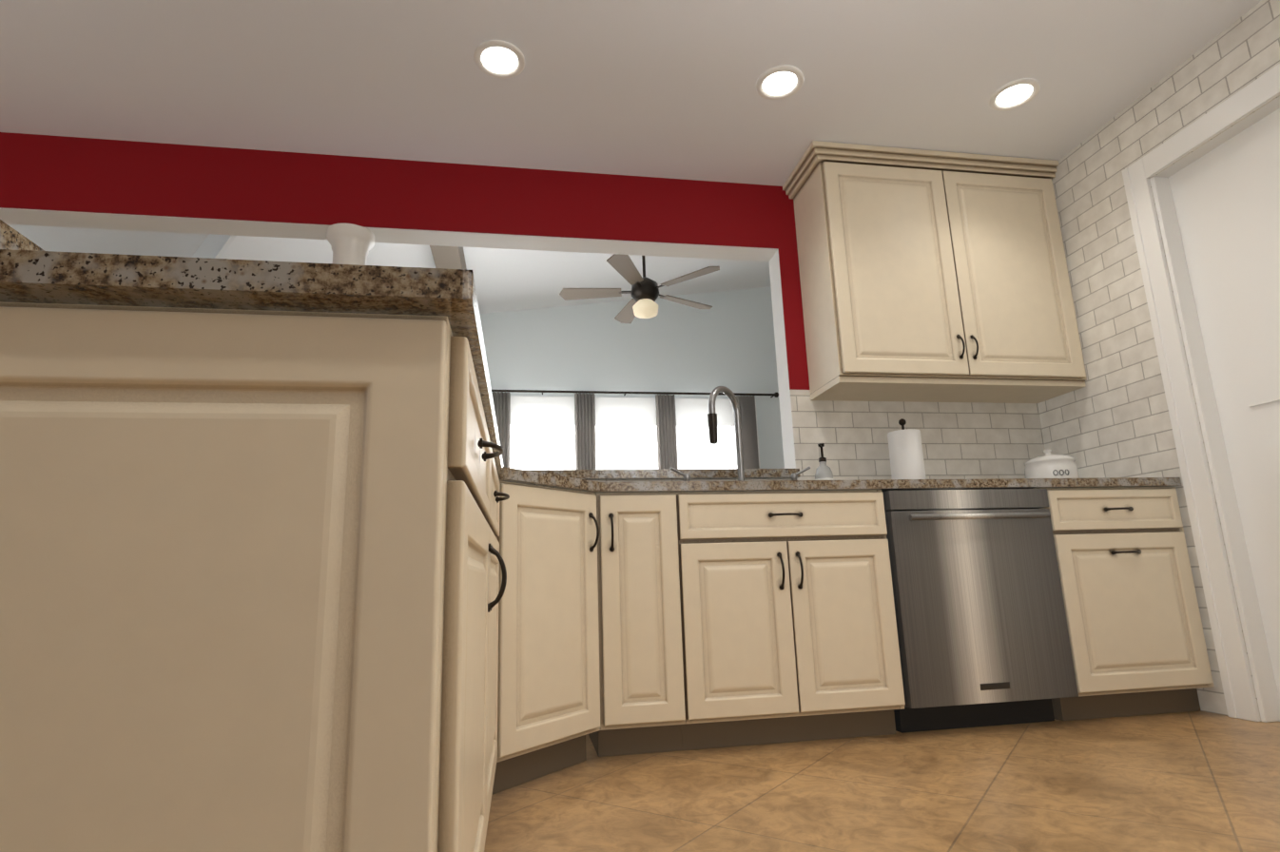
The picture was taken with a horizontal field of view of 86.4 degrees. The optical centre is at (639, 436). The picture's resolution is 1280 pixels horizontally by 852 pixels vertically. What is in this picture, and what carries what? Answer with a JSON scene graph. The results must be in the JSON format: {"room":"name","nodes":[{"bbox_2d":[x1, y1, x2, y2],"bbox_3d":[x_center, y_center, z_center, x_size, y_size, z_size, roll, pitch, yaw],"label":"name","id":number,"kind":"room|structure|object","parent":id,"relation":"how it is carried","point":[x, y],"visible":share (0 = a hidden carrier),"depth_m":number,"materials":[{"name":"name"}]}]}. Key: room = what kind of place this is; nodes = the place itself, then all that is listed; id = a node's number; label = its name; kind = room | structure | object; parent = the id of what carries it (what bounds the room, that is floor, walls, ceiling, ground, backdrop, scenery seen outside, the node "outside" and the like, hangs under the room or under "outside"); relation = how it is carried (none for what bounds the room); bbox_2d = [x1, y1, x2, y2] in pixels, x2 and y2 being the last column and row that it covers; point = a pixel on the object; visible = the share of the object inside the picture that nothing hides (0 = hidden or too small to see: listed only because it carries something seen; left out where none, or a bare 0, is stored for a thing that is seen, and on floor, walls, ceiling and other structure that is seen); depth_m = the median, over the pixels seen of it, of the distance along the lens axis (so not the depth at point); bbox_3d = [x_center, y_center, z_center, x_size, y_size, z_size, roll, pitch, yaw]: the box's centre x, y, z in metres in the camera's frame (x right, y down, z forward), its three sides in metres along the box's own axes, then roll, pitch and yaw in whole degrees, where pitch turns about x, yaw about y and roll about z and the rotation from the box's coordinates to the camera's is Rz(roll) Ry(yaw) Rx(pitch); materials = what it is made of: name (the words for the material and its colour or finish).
{"room":"kitchen","nodes":[
{"label":"kitchen","id":0,"kind":"room"},
{"bbox_2d":[8,224,209,257],"bbox_3d":[-6.594,-1.669,4.279,9.819,0.100,3.360,0,-12,-10],"label":"ceiling","id":1,"kind":"structure","parent":0,"point":[57,239],"depth_m":5.23,"materials":[{"name":"white paint"}]},
{"bbox_2d":[191,233,770,313],"bbox_3d":[0.017,-1.801,5.463,8.550,1.288,3.378,0,-12,-10],"label":"ceiling","id":2,"kind":"structure","parent":0,"point":[510,280],"depth_m":6.15,"materials":[{"name":"white paint"}]},
{"bbox_2d":[429,245,466,269],"bbox_3d":[-1.466,-1.429,5.195,0.200,0.194,3.210,0,-12,-10],"label":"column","id":3,"kind":"structure","parent":2,"relation":"attached to","point":[449,257],"depth_m":5.13,"materials":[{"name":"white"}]},
{"bbox_2d":[559,253,719,323],"bbox_3d":[-0.003,-1.345,5.318,1.244,0.907,1.236,0,-12,-10],"label":"room ceiling fan","id":4,"kind":"object","parent":2,"relation":"hanging from","point":[644,292],"visible":0.81,"depth_m":5.17,"materials":[{"name":"brown wood"}]},
{"bbox_2d":[0,132,1045,482],"bbox_3d":[-1.102,-0.048,3.065,6.740,2.580,0.149,0,-12,-10],"label":"wall","id":5,"kind":"structure","parent":0,"point":[72,182],"depth_m":3.30,"materials":[{"name":"red paint"}]},
{"bbox_2d":[0,219,800,480],"bbox_3d":[-1.649,-0.050,1.797,5.226,0.039,2.690,0,-12,-10],"label":"granite bar ledge","id":6,"kind":"object","parent":5,"relation":"on","point":[11,239],"visible":0.19,"depth_m":3.09,"materials":[{"name":"brown stone"}]},
{"bbox_2d":[326,223,374,265],"bbox_3d":[-1.346,-0.395,3.101,0.210,1.148,0.210,0,-12,-10],"label":"column","id":7,"kind":"structure","parent":6,"relation":"on","point":[351,243],"depth_m":3.13,"materials":[{"name":"white"}]},
{"bbox_2d":[790,152,1086,403],"bbox_3d":[1.470,-0.772,3.406,1.260,1.082,0.350,0,-12,-10],"label":"upper cabinet","id":8,"kind":"object","parent":5,"relation":"attached to","point":[929,276],"depth_m":3.24,"materials":[{"name":"beige wood"}]},
{"bbox_2d":[0,0,1261,186],"bbox_3d":[-0.693,-2.003,0.323,6.880,0.100,6.380,0,-12,-10],"label":"ceiling","id":9,"kind":"structure","parent":0,"point":[650,87],"depth_m":2.75,"materials":[{"name":"white paint"}]},
{"bbox_2d":[473,39,524,78],"bbox_3d":[-0.546,-1.465,2.652,0.196,0.010,0.196,0,-12,-10],"label":"recessed light","id":10,"kind":"object","parent":9,"relation":"in","point":[499,59],"visible":1,"depth_m":2.65,"materials":[{"name":"white"}]},
{"bbox_2d":[756,65,803,99],"bbox_3d":[0.580,-1.466,2.827,0.196,0.010,0.196,0,-12,-10],"label":"recessed light","id":11,"kind":"object","parent":9,"relation":"in","point":[779,82],"visible":1,"depth_m":2.82,"materials":[{"name":"white"}]},
{"bbox_2d":[989,77,1040,111],"bbox_3d":[1.617,-1.475,2.944,0.196,0.010,0.196,0,-12,-10],"label":"recessed light","id":12,"kind":"object","parent":9,"relation":"in","point":[1014,94],"visible":1,"depth_m":2.94,"materials":[{"name":"white"}]},
{"bbox_2d":[479,286,784,468],"bbox_3d":[-3.862,-0.417,6.300,15.900,4.800,0.140,0,-12,-10],"label":"wall","id":13,"kind":"structure","parent":0,"point":[727,339],"depth_m":7.00,"materials":[{"name":"white paint"}]},
{"bbox_2d":[491,389,778,469],"bbox_3d":[-0.427,0.717,6.513,3.843,2.408,0.124,0,-12,-10],"label":"curtains","id":14,"kind":"object","parent":13,"relation":"attached to","point":[585,431],"visible":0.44,"depth_m":6.70,"materials":[{"name":"fabric"},{"name":"dark bronze"}]},
{"bbox_2d":[509,395,760,469],"bbox_3d":[-0.441,0.530,6.598,3.390,1.890,0.035,0,-12,-10],"label":"living room window","id":15,"kind":"structure","parent":13,"relation":"in","point":[542,433],"depth_m":6.76,"materials":[{"name":"white glass"}]},
{"bbox_2d":[484,710,1279,851],"bbox_3d":[-2.969,0.974,1.105,15.900,0.100,10.000,0,-12,-10],"label":"floor","id":16,"kind":"structure","parent":0,"point":[1200,781],"depth_m":1.81,"materials":[{"name":"tile"}]},
{"bbox_2d":[0,301,498,851],"bbox_3d":[-0.535,0.360,0.953,0.600,0.884,0.686,0,-12,-10],"label":"base cabinet","id":17,"kind":"object","parent":16,"relation":"on","point":[283,581],"depth_m":0.67,"materials":[{"name":"beige wood"}]},
{"bbox_2d":[0,249,513,481],"bbox_3d":[-0.641,0.000,1.469,0.669,0.034,1.620,0,-12,-10],"label":"countertop","id":18,"kind":"structure","parent":17,"relation":"on","point":[112,280],"depth_m":0.71,"materials":[{"name":"stone"}]},
{"bbox_2d":[494,445,505,794],"bbox_3d":[-0.643,0.492,1.571,0.600,0.884,0.598,0,-12,-10],"label":"base cabinet","id":19,"kind":"object","parent":16,"relation":"on","point":[501,484],"depth_m":1.92,"materials":[{"name":"beige wood"}]},
{"bbox_2d":[506,468,1182,493],"bbox_3d":[0.524,0.212,2.668,3.374,0.034,1.050,0,-12,-10],"label":"countertop","id":20,"kind":"structure","parent":19,"relation":"on","point":[522,476],"depth_m":2.53,"materials":[{"name":"stone"}]},
{"bbox_2d":[669,386,810,481],"bbox_3d":[0.458,0.017,3.037,0.655,0.500,0.163,0,-12,-10],"label":"faucet","id":21,"kind":"object","parent":20,"relation":"on","point":[712,419],"visible":0.69,"depth_m":3.05,"materials":[{"name":"silver metal"}]},
{"bbox_2d":[814,443,833,480],"bbox_3d":[0.848,0.153,3.141,0.082,0.250,0.092,0,-12,-10],"label":"soap dispenser","id":22,"kind":"object","parent":20,"relation":"on","point":[824,472],"visible":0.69,"depth_m":3.12,"materials":[{"name":"grey"}]},
{"bbox_2d":[887,418,926,479],"bbox_3d":[1.249,0.092,3.198,0.170,0.367,0.170,0,-12,-10],"label":"paper towel holder","id":23,"kind":"object","parent":20,"relation":"on","point":[905,454],"visible":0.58,"depth_m":3.14,"materials":[{"name":"white paper"}]},
{"bbox_2d":[1024,449,1079,478],"bbox_3d":[1.996,0.167,3.310,0.224,0.218,0.227,0,-12,-10],"label":"canister","id":24,"kind":"object","parent":20,"relation":"on","point":[1048,464],"visible":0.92,"depth_m":3.23,"materials":[{"name":"white ceramic"}]},
{"bbox_2d":[502,481,620,791],"bbox_3d":[-0.403,0.616,2.204,0.550,0.884,0.550,0,-12,-10],"label":"base cabinet","id":25,"kind":"object","parent":16,"relation":"on","point":[559,623],"depth_m":2.13,"materials":[{"name":"beige wood"}]},
{"bbox_2d":[612,492,699,755],"bbox_3d":[-0.037,0.689,2.608,0.308,0.884,0.600,0,-12,-10],"label":"base cabinet","id":26,"kind":"object","parent":16,"relation":"on","point":[656,649],"depth_m":2.34,"materials":[{"name":"beige wood"}]},
{"bbox_2d":[881,488,1078,733],"bbox_3d":[1.234,0.686,2.790,0.677,0.882,0.656,0,-12,-10],"label":"dishwasher","id":27,"kind":"object","parent":16,"relation":"on","point":[983,638],"visible":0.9,"depth_m":2.54,"materials":[{"name":"metal"}]},
{"bbox_2d":[1041,486,1213,721],"bbox_3d":[1.871,0.695,2.938,0.620,0.884,0.600,0,-12,-10],"label":"base cabinet","id":28,"kind":"object","parent":16,"relation":"on","point":[1137,642],"depth_m":2.66,"materials":[{"name":"beige wood"}]},
{"bbox_2d":[1037,0,1279,721],"bbox_3d":[2.668,-0.681,0.623,0.146,2.580,6.380,0,-12,-10],"label":"wall","id":29,"kind":"structure","parent":0,"point":[1112,418],"depth_m":2.76,"materials":[{"name":"white tile"}]},
{"bbox_2d":[1121,63,1279,722],"bbox_3d":[2.360,-0.173,2.322,0.170,2.300,1.050,0,-12,-10],"label":"door frame","id":30,"kind":"structure","parent":29,"relation":"attached to","point":[1236,680],"depth_m":2.70,"materials":[{"name":"white wood"}]}
]}

